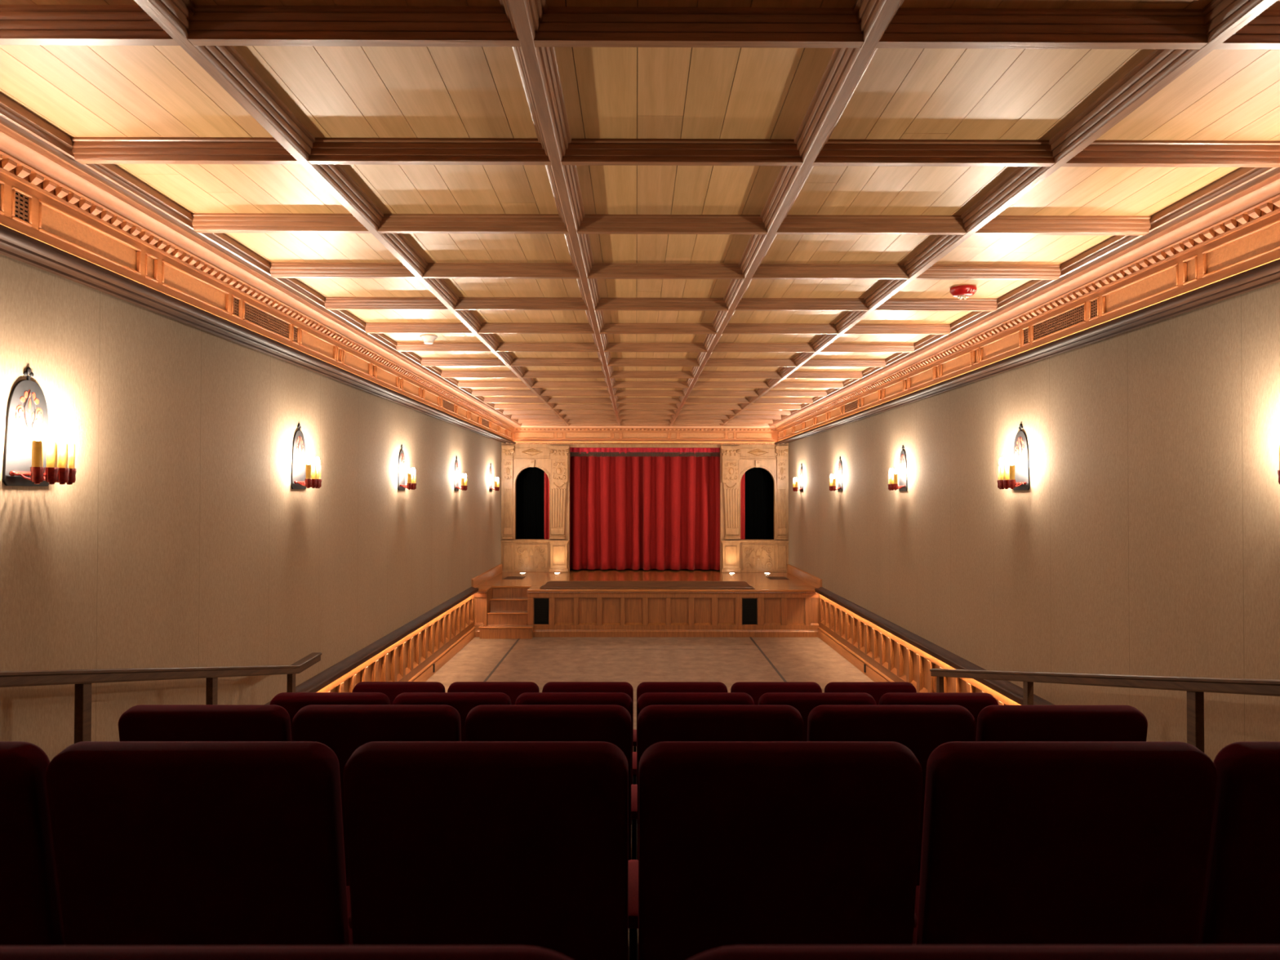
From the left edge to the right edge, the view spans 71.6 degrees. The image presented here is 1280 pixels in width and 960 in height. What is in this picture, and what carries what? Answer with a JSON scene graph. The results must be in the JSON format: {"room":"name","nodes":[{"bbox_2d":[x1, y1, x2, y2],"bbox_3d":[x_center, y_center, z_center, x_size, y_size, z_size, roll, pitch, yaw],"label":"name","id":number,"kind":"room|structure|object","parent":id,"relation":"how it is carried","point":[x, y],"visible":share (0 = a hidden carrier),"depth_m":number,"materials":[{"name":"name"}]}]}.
{"room":"auditorium","nodes":[
{"label":"auditorium","id":0,"kind":"room"},
{"bbox_2d":[0,253,501,762],"bbox_3d":[-2.786,0.566,8.830,0.150,4.000,21.500,0,-1,0],"label":"wall","id":1,"kind":"structure","parent":0,"point":[181,537],"depth_m":5.39,"materials":[{"name":"paint"}]},
{"bbox_2d":[14,191,29,222],"bbox_3d":[-2.440,-1.075,3.495,0.010,0.113,0.095,0,-1,0],"label":"air vent","id":2,"kind":"object","parent":1,"relation":"attached to","point":[22,201],"visible":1,"depth_m":3.50,"materials":[{"name":"brown wood"}]},
{"bbox_2d":[2,366,76,486],"bbox_3d":[-2.608,-0.235,3.892,0.162,0.523,0.296,0,-1,0],"label":"wall sconce","id":3,"kind":"object","parent":1,"relation":"attached to","point":[29,459],"visible":1,"depth_m":3.85,"materials":[{"name":"metal"}]},
{"bbox_2d":[31,426,43,466],"bbox_3d":[-2.567,-0.139,3.783,0.041,0.184,0.041,0,-1,0],"label":"candle","id":4,"kind":"object","parent":3,"relation":"on","point":[37,445],"depth_m":3.77,"materials":[{"name":"beige wax"}]},
{"bbox_2d":[46,426,57,467],"bbox_3d":[-2.553,-0.138,3.855,0.041,0.184,0.041,0,-1,0],"label":"candle","id":5,"kind":"object","parent":3,"relation":"on","point":[51,446],"depth_m":3.84,"materials":[{"name":"beige wax"}]},
{"bbox_2d":[57,428,68,467],"bbox_3d":[-2.554,-0.137,3.927,0.041,0.184,0.041,0,-1,0],"label":"candle","id":6,"kind":"object","parent":3,"relation":"on","point":[62,451],"depth_m":3.91,"materials":[{"name":"beige wax"}]},
{"bbox_2d":[66,429,75,468],"bbox_3d":[-2.568,-0.136,3.999,0.041,0.184,0.041,0,-1,0],"label":"candle","id":7,"kind":"object","parent":3,"relation":"on","point":[71,449],"depth_m":3.99,"materials":[{"name":"beige wax"}]},
{"bbox_2d":[0,93,521,444],"bbox_3d":[-2.464,-1.055,7.699,0.480,0.429,19.853,0,-1,0],"label":"trim","id":8,"kind":"structure","parent":1,"relation":"attached to","point":[99,227],"depth_m":4.54,"materials":[{"name":"brown wood"}]},
{"bbox_2d":[244,302,288,338],"bbox_3d":[-2.451,-1.041,5.832,0.010,0.113,0.716,0,-1,0],"label":"air vent","id":9,"kind":"object","parent":1,"relation":"attached to","point":[252,314],"visible":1,"depth_m":5.81,"materials":[{"name":"brown wood"}]},
{"bbox_2d":[291,422,321,488],"bbox_3d":[-2.623,-0.189,7.022,0.162,0.523,0.296,0,-1,0],"label":"wall sconce","id":10,"kind":"object","parent":1,"relation":"attached to","point":[304,475],"visible":1,"depth_m":6.98,"materials":[{"name":"metal"}]},
{"bbox_2d":[265,586,478,704],"bbox_3d":[-2.654,2.058,8.789,0.118,0.815,11.260,0,-1,0],"label":"balustrade","id":11,"kind":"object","parent":1,"relation":"attached to","point":[410,652],"depth_m":10.35,"materials":[{"name":"brown wood"}]},
{"bbox_2d":[397,444,416,490],"bbox_3d":[-2.637,-0.144,10.101,0.162,0.523,0.296,0,-1,0],"label":"wall sconce","id":12,"kind":"object","parent":1,"relation":"attached to","point":[411,477],"visible":1,"depth_m":10.05,"materials":[{"name":"metal"}]},
{"bbox_2d":[471,563,502,587],"bbox_3d":[-2.731,1.716,15.989,0.030,0.170,3.150,0,-1,0],"label":"baseboard","id":13,"kind":"structure","parent":1,"relation":"attached to","point":[490,574],"depth_m":15.66,"materials":[{"name":"brown wood"}]},
{"bbox_2d":[631,836,637,859],"bbox_3d":[0.157,2.247,4.373,5.698,0.515,1.190,0,-1,0],"label":"floor","id":14,"kind":"structure","parent":0,"point":[631,837],"depth_m":4.81,"materials":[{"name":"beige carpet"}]},
{"bbox_2d":[270,692,390,741],"bbox_3d":[-1.444,1.485,4.343,0.575,1.003,0.626,0,-1,0],"label":"seat","id":15,"kind":"object","parent":14,"relation":"on","point":[292,702],"visible":0.06,"depth_m":4.04,"materials":[{"name":"fabric"}]},
{"bbox_2d":[392,692,511,741],"bbox_3d":[-0.883,1.486,4.345,0.575,1.003,0.626,0,-1,0],"label":"seat","id":16,"kind":"object","parent":14,"relation":"on","point":[463,702],"visible":0.12,"depth_m":4.04,"materials":[{"name":"fabric"}]},
{"bbox_2d":[515,692,632,825],"bbox_3d":[-0.324,1.487,4.348,0.575,1.003,0.626,0,-1,0],"label":"seat","id":17,"kind":"object","parent":14,"relation":"on","point":[621,699],"visible":0.15,"depth_m":4.05,"materials":[{"name":"fabric"}]},
{"bbox_2d":[632,692,754,823],"bbox_3d":[0.236,1.488,4.350,0.575,1.003,0.626,0,-1,0],"label":"seat","id":18,"kind":"object","parent":14,"relation":"on","point":[645,700],"visible":0.19,"depth_m":4.05,"materials":[{"name":"fabric"}]},
{"bbox_2d":[758,692,876,741],"bbox_3d":[0.796,1.489,4.353,0.575,1.003,0.626,0,-1,0],"label":"seat","id":19,"kind":"object","parent":14,"relation":"on","point":[804,702],"visible":0.14,"depth_m":4.05,"materials":[{"name":"fabric"}]},
{"bbox_2d":[878,693,998,741],"bbox_3d":[1.374,1.490,4.356,0.610,1.003,0.626,0,-1,0],"label":"seat","id":20,"kind":"object","parent":14,"relation":"on","point":[975,703],"visible":0.12,"depth_m":4.05,"materials":[{"name":"fabric"}]},
{"bbox_2d":[0,0,1279,409],"bbox_3d":[0.141,-1.275,8.855,5.700,0.060,21.531,0,-1,0],"label":"ceiling","id":21,"kind":"structure","parent":0,"point":[82,91],"depth_m":3.39,"materials":[{"name":"beige wood"}]},
{"bbox_2d":[133,0,570,425],"bbox_3d":[-1.343,-1.228,7.638,0.128,0.075,19.050,0,-1,0],"label":"ceiling beam","id":22,"kind":"structure","parent":21,"relation":"attached to","point":[224,64],"depth_m":3.29,"materials":[{"name":"brown wood"}]},
{"bbox_2d":[499,0,622,426],"bbox_3d":[-0.350,-1.226,7.642,0.128,0.075,19.050,0,-1,0],"label":"ceiling beam","id":23,"kind":"structure","parent":21,"relation":"attached to","point":[538,67],"depth_m":3.30,"materials":[{"name":"brown wood"}]},
{"bbox_2d":[0,4,1279,49],"bbox_3d":[0.170,-1.301,2.575,4.760,0.075,0.125,0,-1,0],"label":"ceiling beam","id":24,"kind":"structure","parent":21,"relation":"attached to","point":[20,24],"depth_m":2.54,"materials":[{"name":"brown wood"}]},
{"bbox_2d":[518,418,773,423],"bbox_3d":[0.106,-1.095,16.599,4.760,0.075,0.125,0,-1,0],"label":"ceiling beam","id":25,"kind":"structure","parent":21,"relation":"attached to","point":[520,420],"depth_m":16.56,"materials":[{"name":"brown wood"}]},
{"bbox_2d":[511,414,781,419],"bbox_3d":[0.110,-1.109,15.664,4.760,0.075,0.125,0,-1,0],"label":"ceiling beam","id":26,"kind":"structure","parent":21,"relation":"attached to","point":[513,416],"depth_m":15.62,"materials":[{"name":"brown wood"}]},
{"bbox_2d":[502,409,791,414],"bbox_3d":[0.114,-1.123,14.729,4.760,0.075,0.125,0,-1,0],"label":"ceiling beam","id":27,"kind":"structure","parent":21,"relation":"attached to","point":[505,411],"depth_m":14.69,"materials":[{"name":"brown wood"}]},
{"bbox_2d":[493,404,800,409],"bbox_3d":[0.119,-1.137,13.794,4.760,0.075,0.125,0,-1,0],"label":"ceiling beam","id":28,"kind":"structure","parent":21,"relation":"attached to","point":[655,406],"depth_m":13.75,"materials":[{"name":"brown wood"}]},
{"bbox_2d":[483,397,813,403],"bbox_3d":[0.123,-1.150,12.859,4.760,0.075,0.125,0,-1,0],"label":"ceiling beam","id":29,"kind":"structure","parent":21,"relation":"attached to","point":[486,400],"depth_m":12.82,"materials":[{"name":"brown wood"}]},
{"bbox_2d":[471,389,826,396],"bbox_3d":[0.127,-1.164,11.924,4.760,0.075,0.125,0,-1,0],"label":"ceiling beam","id":30,"kind":"structure","parent":21,"relation":"attached to","point":[474,392],"depth_m":11.88,"materials":[{"name":"brown wood"}]},
{"bbox_2d":[457,381,843,388],"bbox_3d":[0.132,-1.178,10.989,4.760,0.075,0.125,0,-1,0],"label":"ceiling beam","id":31,"kind":"structure","parent":21,"relation":"attached to","point":[703,384],"depth_m":10.95,"materials":[{"name":"brown wood"}]},
{"bbox_2d":[440,370,862,378],"bbox_3d":[0.136,-1.192,10.054,4.760,0.075,0.125,0,-1,0],"label":"ceiling beam","id":32,"kind":"structure","parent":21,"relation":"attached to","point":[445,374],"depth_m":10.02,"materials":[{"name":"brown wood"}]},
{"bbox_2d":[420,357,885,367],"bbox_3d":[0.140,-1.205,9.119,4.760,0.075,0.125,0,-1,0],"label":"ceiling beam","id":33,"kind":"structure","parent":21,"relation":"attached to","point":[427,362],"depth_m":9.08,"materials":[{"name":"brown wood"}]},
{"bbox_2d":[395,342,915,352],"bbox_3d":[0.144,-1.219,8.184,4.760,0.075,0.125,0,-1,0],"label":"ceiling beam","id":34,"kind":"structure","parent":21,"relation":"attached to","point":[401,346],"depth_m":8.15,"materials":[{"name":"brown wood"}]},
{"bbox_2d":[364,322,951,334],"bbox_3d":[0.149,-1.233,7.250,4.760,0.075,0.125,0,-1,0],"label":"ceiling beam","id":35,"kind":"structure","parent":21,"relation":"attached to","point":[371,327],"depth_m":7.21,"materials":[{"name":"brown wood"}]},
{"bbox_2d":[324,297,997,311],"bbox_3d":[0.153,-1.246,6.315,4.760,0.075,0.125,0,-1,0],"label":"ceiling beam","id":36,"kind":"structure","parent":21,"relation":"attached to","point":[331,303],"depth_m":6.28,"materials":[{"name":"brown wood"}]},
{"bbox_2d":[270,262,1061,279],"bbox_3d":[0.157,-1.260,5.380,4.760,0.075,0.125,0,-1,0],"label":"ceiling beam","id":37,"kind":"structure","parent":21,"relation":"attached to","point":[277,270],"depth_m":5.34,"materials":[{"name":"brown wood"}]},
{"bbox_2d":[191,213,1151,235],"bbox_3d":[0.162,-1.274,4.445,4.760,0.075,0.125,0,-1,0],"label":"ceiling beam","id":38,"kind":"structure","parent":21,"relation":"attached to","point":[265,223],"depth_m":4.41,"materials":[{"name":"brown wood"}]},
{"bbox_2d":[71,137,1279,167],"bbox_3d":[0.166,-1.287,3.510,4.760,0.075,0.125,0,-1,0],"label":"ceiling beam","id":39,"kind":"structure","parent":21,"relation":"attached to","point":[86,150],"depth_m":3.47,"materials":[{"name":"brown wood"}]},
{"bbox_2d":[669,0,904,426],"bbox_3d":[0.644,-1.225,7.647,0.128,0.075,19.050,0,-1,0],"label":"ceiling beam","id":40,"kind":"structure","parent":21,"relation":"attached to","point":[846,68],"depth_m":3.29,"materials":[{"name":"brown wood"}]},
{"bbox_2d":[949,284,977,299],"bbox_3d":[2.162,-1.248,5.936,0.172,0.078,0.175,0,-1,0],"label":"fire alarm strobe","id":41,"kind":"object","parent":21,"relation":"attached to","point":[964,291],"visible":1,"depth_m":5.88,"materials":[{"name":"red plastic"}]},
{"bbox_2d":[720,0,1277,426],"bbox_3d":[1.637,-1.223,7.651,0.128,0.075,19.050,0,-1,0],"label":"ceiling beam","id":42,"kind":"structure","parent":21,"relation":"attached to","point":[1223,19],"depth_m":3.29,"materials":[{"name":"brown wood"}]},
{"bbox_2d":[501,442,788,572],"bbox_3d":[0.099,0.265,17.689,5.700,3.130,0.140,0,-1,0],"label":"wall","id":43,"kind":"structure","parent":0,"point":[517,464],"depth_m":17.62,"materials":[{"name":"brown wood"}]},
{"bbox_2d":[502,542,512,569],"bbox_3d":[-2.620,1.509,17.580,0.189,0.540,0.016,0,-1,0],"label":"panel","id":44,"kind":"object","parent":43,"relation":"attached to","point":[507,547],"visible":1,"depth_m":17.58,"materials":[{"name":"brown wood"}]},
{"bbox_2d":[501,445,515,538],"bbox_3d":[-2.608,0.241,17.551,0.255,1.845,0.111,0,-1,0],"label":"pilaster","id":45,"kind":"object","parent":43,"relation":"attached to","point":[508,451],"visible":1,"depth_m":17.54,"materials":[{"name":"brown wood"}]},
{"bbox_2d":[512,460,551,539],"bbox_3d":[-2.134,0.395,17.569,0.782,1.571,0.075,0,-1,0],"label":"arch surround","id":46,"kind":"object","parent":43,"relation":"attached to","point":[531,462],"visible":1,"depth_m":17.59,"materials":[{"name":"brown wood"}]},
{"bbox_2d":[569,447,719,457],"bbox_3d":[0.099,-0.581,17.825,3.132,0.236,0.043,0,-1,0],"label":"curtain valance","id":47,"kind":"object","parent":43,"relation":"hanging from","point":[574,451],"visible":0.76,"depth_m":17.82,"materials":[{"name":"fabric"}]},
{"bbox_2d":[506,423,784,444],"bbox_3d":[0.102,-0.909,17.396,5.700,0.429,0.480,0,-1,0],"label":"trim","id":48,"kind":"structure","parent":43,"relation":"attached to","point":[526,433],"depth_m":17.37,"materials":[{"name":"brown wood"}]},
{"bbox_2d":[738,460,777,539],"bbox_3d":[2.332,0.402,17.590,0.782,1.571,0.075,0,-1,0],"label":"arch surround","id":49,"kind":"object","parent":43,"relation":"attached to","point":[757,464],"visible":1,"depth_m":17.61,"materials":[{"name":"brown wood"}]},
{"bbox_2d":[774,445,788,539],"bbox_3d":[2.807,0.249,17.576,0.255,1.845,0.111,0,-1,0],"label":"pilaster","id":50,"kind":"object","parent":43,"relation":"attached to","point":[781,451],"visible":1,"depth_m":17.57,"materials":[{"name":"brown wood"}]},
{"bbox_2d":[777,542,786,569],"bbox_3d":[2.815,1.517,17.605,0.189,0.540,0.016,0,-1,0],"label":"panel","id":51,"kind":"object","parent":43,"relation":"attached to","point":[781,547],"visible":1,"depth_m":17.60,"materials":[{"name":"brown wood"}]},
{"bbox_2d":[426,636,873,729],"bbox_3d":[0.130,2.540,10.200,5.700,0.100,8.670,0,-1,0],"label":"floor","id":52,"kind":"structure","parent":0,"point":[540,660],"depth_m":12.31,"materials":[{"name":"beige carpet"}]},
{"bbox_2d":[478,587,533,639],"bbox_3d":[-2.152,2.184,14.599,0.865,0.734,0.779,0,-1,0],"label":"steps","id":53,"kind":"structure","parent":52,"relation":"on","point":[507,616],"depth_m":14.48,"materials":[{"name":"brown wood"}]},
{"bbox_2d":[473,568,819,637],"bbox_3d":[0.100,2.204,16.940,5.698,0.770,5.060,0,-1,0],"label":"stage","id":54,"kind":"object","parent":52,"relation":"on","point":[786,608],"visible":0.84,"depth_m":14.47,"materials":[{"name":"brown wood"}]},
{"bbox_2d":[500,540,549,572],"bbox_3d":[-2.262,1.509,17.571,0.980,0.632,0.053,0,-1,0],"label":"carved panel","id":55,"kind":"object","parent":54,"relation":"on","point":[531,557],"visible":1,"depth_m":17.57,"materials":[{"name":"brown wood"}]},
{"bbox_2d":[515,466,544,539],"bbox_3d":[-2.304,0.513,18.277,0.900,2.616,0.057,0,-1,0],"label":"arched opening","id":56,"kind":"object","parent":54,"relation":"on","point":[530,482],"visible":0.31,"depth_m":18.27,"materials":[{"name":"black"}]},
{"bbox_2d":[533,598,548,624],"bbox_3d":[-1.605,2.136,14.446,0.231,0.417,0.014,0,-1,0],"label":"vent cover","id":57,"kind":"object","parent":54,"relation":"attached to","point":[540,606],"visible":1,"depth_m":14.44,"materials":[{"name":"black metal"}]},
{"bbox_2d":[544,471,549,539],"bbox_3d":[-1.778,0.558,17.904,0.311,2.516,0.080,0,-1,0],"label":"curtain","id":58,"kind":"object","parent":54,"relation":"on","point":[546,478],"visible":0.16,"depth_m":17.90,"materials":[{"name":"red fabric"}]},
{"bbox_2d":[548,540,568,572],"bbox_3d":[-1.602,1.509,17.534,0.394,0.632,0.117,0,-1,0],"label":"pedestal","id":59,"kind":"object","parent":54,"relation":"on","point":[558,548],"visible":1,"depth_m":17.50,"materials":[{"name":"brown wood"}]},
{"bbox_2d":[548,445,569,538],"bbox_3d":[-1.598,0.243,17.556,0.405,1.845,0.111,0,-1,0],"label":"pilaster","id":60,"kind":"object","parent":59,"relation":"on","point":[559,457],"visible":1,"depth_m":17.55,"materials":[{"name":"brown wood"}]},
{"bbox_2d":[569,453,643,569],"bbox_3d":[-0.770,0.483,17.977,1.716,2.662,0.301,0,-1,0],"label":"stage curtain","id":61,"kind":"object","parent":54,"relation":"on","point":[606,492],"visible":0.8,"depth_m":17.98,"materials":[{"name":"red fabric"}]},
{"bbox_2d":[539,581,754,589],"bbox_3d":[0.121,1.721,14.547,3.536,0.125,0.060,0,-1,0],"label":"stage floor","id":62,"kind":"structure","parent":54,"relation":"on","point":[549,584],"depth_m":14.54,"materials":[{"name":"brown wood"}]},
{"bbox_2d":[643,453,719,569],"bbox_3d":[0.940,0.485,17.961,1.755,2.662,0.285,0,-1,0],"label":"stage curtain","id":63,"kind":"object","parent":54,"relation":"on","point":[682,495],"visible":0.77,"depth_m":17.96,"materials":[{"name":"red fabric"}]},
{"bbox_2d":[720,540,741,573],"bbox_3d":[1.798,1.514,17.550,0.394,0.632,0.117,0,-1,0],"label":"pedestal","id":64,"kind":"object","parent":54,"relation":"on","point":[731,548],"visible":1,"depth_m":17.52,"materials":[{"name":"brown wood"}]},
{"bbox_2d":[720,445,741,539],"bbox_3d":[1.797,0.248,17.571,0.405,1.845,0.111,0,-1,0],"label":"pilaster","id":65,"kind":"object","parent":64,"relation":"on","point":[731,462],"visible":1,"depth_m":17.57,"materials":[{"name":"brown wood"}]},
{"bbox_2d":[740,472,745,539],"bbox_3d":[1.967,0.564,17.923,0.311,2.516,0.068,0,-1,0],"label":"curtain","id":66,"kind":"object","parent":54,"relation":"on","point":[743,478],"visible":0.18,"depth_m":17.92,"materials":[{"name":"red fabric"}]},
{"bbox_2d":[742,598,756,624],"bbox_3d":[1.788,2.141,14.461,0.231,0.417,0.014,0,-1,0],"label":"vent cover","id":67,"kind":"object","parent":54,"relation":"attached to","point":[749,605],"visible":1,"depth_m":14.46,"materials":[{"name":"black metal"}]},
{"bbox_2d":[745,466,773,539],"bbox_3d":[2.490,0.520,18.299,0.901,2.616,0.056,0,-1,0],"label":"arched opening","id":68,"kind":"object","parent":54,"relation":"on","point":[759,483],"visible":0.4,"depth_m":18.30,"materials":[{"name":"black"}]},
{"bbox_2d":[740,540,788,572],"bbox_3d":[2.458,1.516,17.593,0.980,0.632,0.053,0,-1,0],"label":"carved panel","id":69,"kind":"object","parent":54,"relation":"on","point":[757,557],"visible":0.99,"depth_m":17.59,"materials":[{"name":"brown wood"}]},
{"bbox_2d":[929,668,1279,752],"bbox_3d":[2.334,1.202,3.188,0.076,2.377,7.590,0,-1,0],"label":"handrail","id":70,"kind":"object","parent":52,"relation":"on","point":[1195,686],"visible":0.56,"depth_m":3.96,"materials":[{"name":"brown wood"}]},
{"bbox_2d":[788,281,1279,761],"bbox_3d":[3.064,0.574,8.857,0.150,4.000,21.500,0,-1,0],"label":"wall","id":71,"kind":"structure","parent":0,"point":[1144,539],"depth_m":5.85,"materials":[{"name":"paint"}]},
{"bbox_2d":[786,564,822,587],"bbox_3d":[2.939,1.724,16.015,0.030,0.170,3.150,0,-1,0],"label":"baseboard","id":72,"kind":"structure","parent":71,"relation":"attached to","point":[811,580],"depth_m":15.74,"materials":[{"name":"brown wood"}]},
{"bbox_2d":[888,444,907,491],"bbox_3d":[2.905,-0.137,10.056,0.162,0.523,0.296,0,-1,0],"label":"wall sconce","id":73,"kind":"object","parent":71,"relation":"attached to","point":[892,478],"visible":1,"depth_m":10.01,"materials":[{"name":"metal"}]},
{"bbox_2d":[814,586,1055,705],"bbox_3d":[2.928,2.066,8.814,0.118,0.815,11.260,0,-1,0],"label":"balustrade","id":74,"kind":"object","parent":71,"relation":"attached to","point":[890,652],"depth_m":10.37,"materials":[{"name":"brown wood"}]},
{"bbox_2d":[997,423,1030,489],"bbox_3d":[2.920,-0.182,6.977,0.162,0.523,0.296,0,-1,0],"label":"wall sconce","id":75,"kind":"object","parent":71,"relation":"attached to","point":[1015,476],"visible":1,"depth_m":6.94,"materials":[{"name":"metal"}]},
{"bbox_2d":[768,166,1279,444],"bbox_3d":[2.756,-1.048,7.722,0.480,0.429,19.853,0,-1,0],"label":"trim","id":76,"kind":"structure","parent":71,"relation":"attached to","point":[1220,242],"depth_m":5.14,"materials":[{"name":"brown wood"}]},
{"bbox_2d":[1033,304,1084,340],"bbox_3d":[2.761,-1.033,5.856,0.010,0.113,0.716,0,-1,0],"label":"air vent","id":77,"kind":"object","parent":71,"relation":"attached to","point":[1074,316],"visible":1,"depth_m":5.83,"materials":[{"name":"brown wood"}]},
{"bbox_3d":[0.151,2.367,5.612,5.698,0.312,1.290,0,-1,0],"label":"floor","id":78,"kind":"structure","parent":0,"visible":0},
{"bbox_2d":[0,652,321,743],"bbox_3d":[-2.365,1.074,2.959,0.076,2.189,7.170,0,-1,0],"label":"handrail","id":79,"kind":"object","parent":78,"relation":"on","point":[82,679],"visible":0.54,"depth_m":4.00,"materials":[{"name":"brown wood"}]},
{"bbox_2d":[352,681,444,704],"bbox_3d":[-1.449,1.706,5.530,0.575,1.003,0.626,0,-1,0],"label":"seat","id":80,"kind":"object","parent":78,"relation":"on","point":[391,689],"visible":0.1,"depth_m":5.23,"materials":[{"name":"fabric"}]},
{"bbox_2d":[447,681,539,705],"bbox_3d":[-0.889,1.707,5.532,0.575,1.003,0.626,0,-1,0],"label":"seat","id":81,"kind":"object","parent":78,"relation":"on","point":[513,689],"visible":0.16,"depth_m":5.23,"materials":[{"name":"fabric"}]},
{"bbox_2d":[542,681,633,751],"bbox_3d":[-0.329,1.707,5.535,0.575,1.003,0.626,0,-1,0],"label":"seat","id":82,"kind":"object","parent":78,"relation":"on","point":[551,686],"visible":0.2,"depth_m":5.23,"materials":[{"name":"fabric"}]},
{"bbox_2d":[633,681,727,836],"bbox_3d":[0.231,1.708,5.537,0.575,1.003,0.626,0,-1,0],"label":"seat","id":83,"kind":"object","parent":78,"relation":"on","point":[643,687],"visible":0.16,"depth_m":5.24,"materials":[{"name":"fabric"}]},
{"bbox_2d":[730,681,822,705],"bbox_3d":[0.791,1.709,5.540,0.575,1.003,0.626,0,-1,0],"label":"seat","id":84,"kind":"object","parent":78,"relation":"on","point":[755,690],"visible":0.19,"depth_m":5.24,"materials":[{"name":"fabric"}]},
{"bbox_2d":[824,681,916,705],"bbox_3d":[1.368,1.710,5.543,0.610,1.003,0.626,0,-1,0],"label":"seat","id":85,"kind":"object","parent":78,"relation":"on","point":[876,689],"visible":0.12,"depth_m":5.24,"materials":[{"name":"fabric"}]},
{"bbox_3d":[0.179,1.853,-0.269,5.698,1.167,3.315,0,-1,0],"label":"floor","id":86,"kind":"structure","parent":0,"visible":0},
{"bbox_2d":[0,945,572,959],"bbox_3d":[-0.305,0.782,0.773,0.575,1.003,0.626,0,-1,0],"label":"seat","id":87,"kind":"object","parent":86,"relation":"on","point":[365,952],"visible":1,"depth_m":0.52,"materials":[{"name":"fabric"}]},
{"bbox_2d":[688,944,1279,959],"bbox_3d":[0.272,0.783,0.775,0.610,1.003,0.626,0,-1,0],"label":"seat","id":88,"kind":"object","parent":86,"relation":"on","point":[1243,952],"visible":1,"depth_m":0.52,"materials":[{"name":"fabric"}]},
{"bbox_3d":[0.162,2.117,3.180,5.698,0.741,1.200,0,-1,0],"label":"floor","id":89,"kind":"structure","parent":0,"visible":0},
{"bbox_2d":[118,704,291,741],"bbox_3d":[-1.438,1.242,3.156,0.575,1.003,0.626,0,-1,0],"label":"seat","id":90,"kind":"object","parent":89,"relation":"on","point":[141,722],"visible":0.2,"depth_m":2.86,"materials":[{"name":"fabric"}]},
{"bbox_2d":[291,704,461,885],"bbox_3d":[-0.878,1.243,3.159,0.575,1.003,0.626,0,-1,0],"label":"seat","id":91,"kind":"object","parent":89,"relation":"on","point":[344,728],"visible":0.16,"depth_m":2.86,"materials":[{"name":"fabric"}]},
{"bbox_2d":[465,705,631,860],"bbox_3d":[-0.318,1.244,3.161,0.575,1.003,0.626,0,-1,0],"label":"seat","id":92,"kind":"object","parent":89,"relation":"on","point":[611,724],"visible":0.16,"depth_m":2.86,"materials":[{"name":"fabric"}]},
{"bbox_2d":[631,705,803,959],"bbox_3d":[0.242,1.244,3.164,0.575,1.003,0.626,0,-1,0],"label":"seat","id":93,"kind":"object","parent":89,"relation":"on","point":[655,723],"visible":0.23,"depth_m":2.87,"materials":[{"name":"fabric"}]},
{"bbox_2d":[807,705,975,885],"bbox_3d":[0.802,1.245,3.166,0.575,1.003,0.626,0,-1,0],"label":"seat","id":94,"kind":"object","parent":89,"relation":"on","point":[922,729],"visible":0.15,"depth_m":2.87,"materials":[{"name":"fabric"}]},
{"bbox_2d":[975,705,1147,741],"bbox_3d":[1.380,1.246,3.169,0.610,1.003,0.626,0,-1,0],"label":"seat","id":95,"kind":"object","parent":89,"relation":"on","point":[994,722],"visible":0.14,"depth_m":2.87,"materials":[{"name":"fabric"}]},
{"bbox_3d":[0.168,1.992,1.984,5.698,0.956,1.195,0,-1,0],"label":"floor","id":96,"kind":"structure","parent":0,"visible":0},
{"bbox_2d":[0,741,65,946],"bbox_3d":[-1.432,1.009,1.960,0.575,1.003,0.626,0,-1,0],"label":"seat","id":97,"kind":"object","parent":96,"relation":"on","point":[30,909],"visible":0.51,"depth_m":1.69,"materials":[{"name":"fabric"}]},
{"bbox_2d":[45,741,352,946],"bbox_3d":[-0.872,1.010,1.962,0.575,1.003,0.626,0,-1,0],"label":"seat","id":98,"kind":"object","parent":96,"relation":"on","point":[156,843],"visible":0.8,"depth_m":1.68,"materials":[{"name":"fabric"}]},
{"bbox_2d":[346,885,352,946],"bbox_3d":[-0.855,1.108,2.041,0.500,0.165,0.465,0,-1,0],"label":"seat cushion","id":99,"kind":"object","parent":98,"relation":"on","point":[347,886],"depth_m":2.14,"materials":[{"name":"fabric"}]},
{"bbox_2d":[342,741,628,959],"bbox_3d":[-0.312,1.011,1.965,0.575,1.003,0.626,0,-1,0],"label":"seat","id":100,"kind":"object","parent":96,"relation":"on","point":[525,843],"visible":0.99,"depth_m":1.69,"materials":[{"name":"fabric"}]},
{"bbox_2d":[628,741,922,959],"bbox_3d":[0.248,1.012,1.967,0.575,1.003,0.626,0,-1,0],"label":"seat","id":101,"kind":"object","parent":96,"relation":"on","point":[740,842],"visible":0.9,"depth_m":1.69,"materials":[{"name":"fabric"}]},
{"bbox_2d":[912,741,1217,945],"bbox_3d":[0.808,1.013,1.970,0.575,1.003,0.626,0,-1,0],"label":"seat","id":102,"kind":"object","parent":96,"relation":"on","point":[1024,842],"visible":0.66,"depth_m":1.69,"materials":[{"name":"fabric"}]},
{"bbox_2d":[912,885,919,945],"bbox_3d":[0.825,1.111,2.049,0.500,0.165,0.465,0,-1,0],"label":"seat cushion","id":103,"kind":"object","parent":102,"relation":"on","point":[917,886],"depth_m":2.14,"materials":[{"name":"fabric"}]},
{"bbox_2d":[1197,741,1279,945],"bbox_3d":[1.385,1.014,1.972,0.610,1.003,0.626,0,-1,0],"label":"seat","id":104,"kind":"object","parent":96,"relation":"on","point":[1241,904],"visible":0.46,"depth_m":1.70,"materials":[{"name":"fabric"}]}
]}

